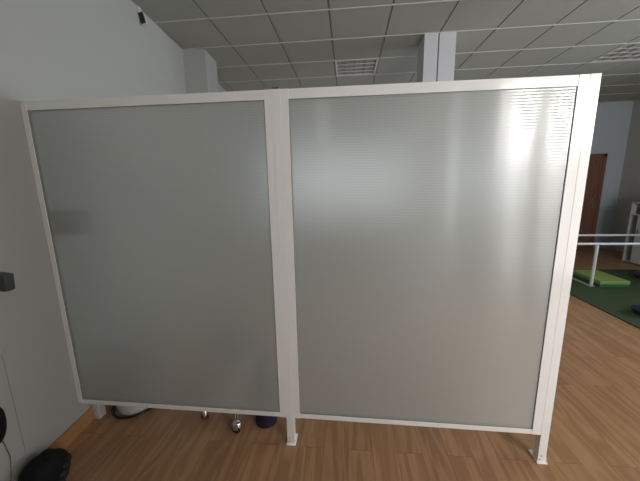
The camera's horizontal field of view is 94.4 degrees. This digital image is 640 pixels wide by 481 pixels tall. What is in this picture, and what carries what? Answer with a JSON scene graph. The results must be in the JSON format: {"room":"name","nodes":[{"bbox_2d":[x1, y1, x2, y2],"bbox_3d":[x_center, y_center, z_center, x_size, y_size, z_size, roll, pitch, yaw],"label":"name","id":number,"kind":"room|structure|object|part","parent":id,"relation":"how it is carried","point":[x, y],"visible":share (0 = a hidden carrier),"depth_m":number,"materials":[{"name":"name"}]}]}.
{"room":"physical therapy room","nodes":[
{"label":"physical therapy room","id":0,"kind":"room"},
{"bbox_2d":[0,0,226,480],"bbox_3d":[-1.999,-0.636,3.112,1.440,3.411,9.360,0,11,5],"label":"wall","id":1,"kind":"structure","parent":0,"point":[50,49],"depth_m":1.76,"materials":[{"name":"paint"}]},
{"bbox_2d":[0,407,6,442],"bbox_3d":[-1.625,0.798,1.370,0.095,0.498,0.231,0,11,5],"label":"hanging bag","id":2,"kind":"object","parent":1,"relation":"hanging from","point":[3,422],"visible":1,"depth_m":1.48,"materials":[{"name":"black fabric"}]},
{"bbox_2d":[2,440,11,480],"bbox_3d":[-1.639,1.129,1.531,0.006,0.482,0.076,-1,11,0],"label":"cable","id":3,"kind":"object","parent":1,"relation":"attached to","point":[3,440],"visible":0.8,"depth_m":1.57,"materials":[{"name":"grey plastic"}]},
{"bbox_2d":[0,272,14,291],"bbox_3d":[-1.652,0.212,1.534,0.111,0.101,0.050,0,11,5],"label":"wall bracket","id":4,"kind":"object","parent":1,"relation":"attached to","point":[7,283],"visible":1,"depth_m":1.52,"materials":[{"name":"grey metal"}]},
{"bbox_2d":[0,342,27,457],"bbox_3d":[-1.650,0.627,1.548,0.006,1.200,0.006,0,11,5],"label":"conduit","id":5,"kind":"object","parent":1,"relation":"attached to","point":[0,342],"visible":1,"depth_m":1.59,"materials":[{"name":"grey paint"}]},
{"bbox_2d":[47,405,107,448],"bbox_3d":[-1.615,1.077,2.934,0.016,0.098,2.539,-1,11,1],"label":"baseboard","id":6,"kind":"structure","parent":1,"relation":"attached to","point":[66,438],"depth_m":1.96,"materials":[{"name":"brown wood"}]},
{"bbox_2d":[136,5,147,26],"bbox_3d":[-1.646,-2.094,2.743,0.071,0.180,0.054,-1,11,1],"label":"wall sensor","id":7,"kind":"object","parent":1,"relation":"attached to","point":[142,20],"visible":0.84,"depth_m":2.73,"materials":[{"name":"grey plastic"}]},
{"bbox_2d":[182,49,218,93],"bbox_3d":[-1.523,-0.755,4.095,0.321,3.260,0.411,-1,11,1],"label":"wall pillar","id":8,"kind":"structure","parent":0,"point":[200,69],"depth_m":3.65,"materials":[{"name":"paint"}]},
{"bbox_2d":[65,248,639,480],"bbox_3d":[1.982,1.082,3.070,9.370,0.100,9.360,0,11,5],"label":"floor","id":9,"kind":"structure","parent":0,"point":[594,435],"depth_m":1.88,"materials":[{"name":"brown wood"}]},
{"bbox_2d":[18,448,71,480],"bbox_3d":[-1.497,1.272,1.627,0.193,0.210,0.212,0,11,5],"label":"bag","id":10,"kind":"object","parent":9,"relation":"on","point":[51,464],"visible":1,"depth_m":1.59,"materials":[{"name":"black fabric"}]},
{"bbox_2d":[92,404,105,418],"bbox_3d":[-1.595,1.167,2.132,0.046,0.220,0.060,0,11,5],"label":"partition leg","id":11,"kind":"object","parent":9,"relation":"on","point":[99,410],"visible":0.49,"depth_m":2.12,"materials":[{"name":"white metal"}]},
{"bbox_2d":[111,405,151,418],"bbox_3d":[-1.408,1.244,2.206,0.349,0.030,0.214,1,11,12],"label":"hose","id":12,"kind":"object","parent":9,"relation":"on","point":[114,415],"visible":0.72,"depth_m":2.13,"materials":[{"name":"black rubber"}]},
{"bbox_2d":[116,406,147,414],"bbox_3d":[-1.395,1.024,2.244,0.344,0.450,0.344,0,11,5],"label":"waste bin","id":13,"kind":"object","parent":9,"relation":"on","point":[124,410],"visible":0.02,"depth_m":2.14,"materials":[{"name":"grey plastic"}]},
{"bbox_2d":[201,411,241,432],"bbox_3d":[-0.584,0.970,2.179,0.506,0.550,0.525,0,11,5],"label":"stool","id":14,"kind":"object","parent":9,"relation":"on","point":[236,425],"visible":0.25,"depth_m":1.98,"materials":[{"name":"silver metal"}]},
{"bbox_2d":[201,411,209,417],"bbox_3d":[-0.817,1.213,2.110,0.053,0.052,0.065,0,11,5],"label":"caster wheel","id":15,"kind":"object","parent":14,"relation":"attached to","point":[203,414],"depth_m":2.09,"materials":[{"name":"silver metal"}]},
{"bbox_2d":[232,420,241,430],"bbox_3d":[-0.558,1.231,1.986,0.066,0.052,0.052,0,11,5],"label":"caster wheel","id":16,"kind":"object","parent":14,"relation":"attached to","point":[236,425],"depth_m":1.97,"materials":[{"name":"silver metal"}]},
{"bbox_2d":[256,415,276,427],"bbox_3d":[-0.378,1.034,2.035,0.146,0.471,0.146,0,11,5],"label":"foam roller","id":17,"kind":"object","parent":9,"relation":"on","point":[261,421],"visible":0.3,"depth_m":2.01,"materials":[{"name":"purple"}]},
{"bbox_2d":[20,73,601,464],"bbox_3d":[-0.170,0.256,1.722,2.969,2.107,0.092,0,11,6],"label":"divider","id":18,"kind":"object","parent":9,"relation":"on","point":[398,253],"visible":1,"depth_m":1.64,"materials":[{"name":"white paint"}]},
{"bbox_3d":[-0.938,0.163,1.774,1.432,1.915,0.045,0,11,6],"label":"panel frame","id":19,"kind":"part","parent":18,"relation":"part of","materials":[{"name":"white paint"}]},
{"bbox_3d":[-0.943,0.174,1.764,1.355,1.833,0.010,0,11,6],"label":"frosted panel","id":20,"kind":"part","parent":18,"relation":"part of","materials":[{"name":"grey glass"}]},
{"bbox_3d":[-0.202,0.260,1.715,0.045,2.097,0.047,0,11,6],"label":"post","id":21,"kind":"part","parent":18,"relation":"part of","materials":[{"name":"white metal"}]},
{"bbox_3d":[-0.180,1.274,1.919,0.059,0.035,0.092,0,11,6],"label":"foot plate","id":22,"kind":"part","parent":18,"relation":"part of","materials":[{"name":"white paint"}]},
{"bbox_3d":[0.531,0.182,1.611,1.349,1.832,0.010,0,11,6],"label":"frosted panel","id":23,"kind":"part","parent":18,"relation":"part of","materials":[{"name":"grey glass"}]},
{"bbox_3d":[0.535,0.172,1.620,1.441,1.915,0.045,0,11,6],"label":"panel frame","id":24,"kind":"part","parent":18,"relation":"part of","materials":[{"name":"white paint"}]},
{"bbox_3d":[1.297,1.275,1.764,0.058,0.035,0.092,0,11,6],"label":"foot plate","id":25,"kind":"part","parent":18,"relation":"part of","materials":[{"name":"white paint"}]},
{"bbox_3d":[1.275,0.264,1.560,0.044,2.089,0.047,0,11,6],"label":"post","id":26,"kind":"part","parent":18,"relation":"part of","materials":[{"name":"white metal"}]},
{"bbox_2d":[570,269,639,328],"bbox_3d":[4.667,0.848,3.725,2.245,0.012,3.420,0,11,5],"label":"mat","id":27,"kind":"object","parent":9,"relation":"on","point":[616,301],"visible":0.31,"depth_m":4.16,"materials":[{"name":"green rubber"}]},
{"bbox_2d":[572,270,629,286],"bbox_3d":[4.454,0.600,4.750,0.420,0.100,0.620,0,11,5],"label":"pad","id":28,"kind":"object","parent":27,"relation":"on","point":[601,279],"visible":0.8,"depth_m":4.57,"materials":[{"name":"green plastic"}]},
{"bbox_2d":[572,234,639,286],"bbox_3d":[4.372,0.291,4.847,2.630,0.674,0.870,0,11,5],"label":"bars","id":29,"kind":"object","parent":27,"relation":"on","point":[590,284],"visible":0.44,"depth_m":4.50,"materials":[{"name":"white paint"}]},
{"bbox_3d":[4.153,0.378,4.491,0.042,0.636,0.042,0,11,5],"label":"post","id":30,"kind":"part","parent":29,"relation":"part of","materials":[{"name":"white metal"}]},
{"bbox_3d":[4.346,0.051,4.410,2.600,0.038,0.038,0,11,5],"label":"rail","id":31,"kind":"part","parent":29,"relation":"part of","materials":[{"name":"white metal"}]},
{"bbox_3d":[4.384,-0.090,5.146,2.600,0.038,0.038,0,11,5],"label":"rail","id":32,"kind":"part","parent":29,"relation":"part of","materials":[{"name":"white metal"}]},
{"bbox_2d":[631,304,639,313],"bbox_3d":[3.956,0.831,3.531,0.375,0.113,0.260,0,11,5],"label":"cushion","id":33,"kind":"object","parent":27,"relation":"on","point":[636,307],"visible":1,"depth_m":3.55,"materials":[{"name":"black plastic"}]},
{"bbox_2d":[633,271,639,277],"bbox_3d":[5.330,0.562,4.803,0.375,0.113,0.260,0,11,5],"label":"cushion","id":34,"kind":"object","parent":27,"relation":"on","point":[637,273],"visible":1,"depth_m":4.83,"materials":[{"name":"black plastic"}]},
{"bbox_2d":[622,202,639,264],"bbox_3d":[6.188,-0.038,5.126,0.535,1.170,1.370,0,11,5],"label":"storage cabinet","id":35,"kind":"object","parent":9,"relation":"on","point":[631,253],"visible":0.89,"depth_m":5.72,"materials":[{"name":"grey"}]},
{"bbox_3d":[5.968,0.027,5.370,0.017,0.900,0.576,0,11,5],"label":"cabinet door","id":36,"kind":"part","parent":35,"relation":"part of","materials":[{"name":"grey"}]},
{"bbox_2d":[131,0,639,101],"bbox_3d":[1.917,-2.220,2.442,9.370,0.100,9.360,0,11,5],"label":"ceiling","id":37,"kind":"structure","parent":0,"point":[464,14],"depth_m":3.39,"materials":[{"name":"tile"}]},
{"bbox_2d":[335,59,378,75],"bbox_3d":[0.520,-2.524,4.262,0.588,0.080,0.588,0,11,5],"label":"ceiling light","id":38,"kind":"object","parent":37,"relation":"attached to","point":[366,62],"visible":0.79,"depth_m":4.28,"materials":[{"name":"silver metal"}]},
{"bbox_2d":[154,0,639,101],"bbox_3d":[2.200,-2.214,2.631,8.442,0.018,8.414,0,11,5],"label":"grid","id":39,"kind":"object","parent":37,"relation":"attached to","point":[392,4],"visible":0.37,"depth_m":3.43,"materials":[{"name":"silver metal"}]},
{"bbox_2d":[588,43,639,62],"bbox_3d":[4.403,-2.531,3.898,1.188,0.080,0.588,0,11,5],"label":"ceiling light","id":40,"kind":"object","parent":37,"relation":"attached to","point":[630,47],"visible":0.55,"depth_m":4.06,"materials":[{"name":"silver metal"}]},
{"bbox_2d":[417,32,456,81],"bbox_3d":[1.392,-0.751,3.772,0.346,3.260,0.327,0,11,5],"label":"column","id":41,"kind":"structure","parent":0,"point":[436,52],"depth_m":3.36,"materials":[{"name":"grey paint"}]},
{"bbox_2d":[590,101,633,247],"bbox_3d":[2.576,-1.503,7.201,8.949,3.411,0.200,0,11,5],"label":"wall","id":42,"kind":"structure","parent":0,"point":[612,119],"depth_m":6.63,"materials":[{"name":"grey paint"}]},
{"bbox_2d":[577,154,607,248],"bbox_3d":[5.999,-0.871,6.850,0.870,2.170,0.099,0,11,5],"label":"door","id":43,"kind":"structure","parent":42,"relation":"in","point":[594,181],"depth_m":6.81,"materials":[{"name":"brown wood"}]},
{"bbox_3d":[6.001,-0.875,6.869,0.870,2.170,0.060,0,11,5],"label":"frame","id":44,"kind":"part","parent":43,"relation":"part of","materials":[{"name":"brown wood"}]},
{"bbox_2d":[609,99,639,251],"bbox_3d":[6.504,-0.632,2.216,0.200,3.411,9.160,0,11,5],"label":"wall","id":45,"kind":"structure","parent":0,"point":[629,189],"depth_m":6.52,"materials":[{"name":"paint"}]}
]}

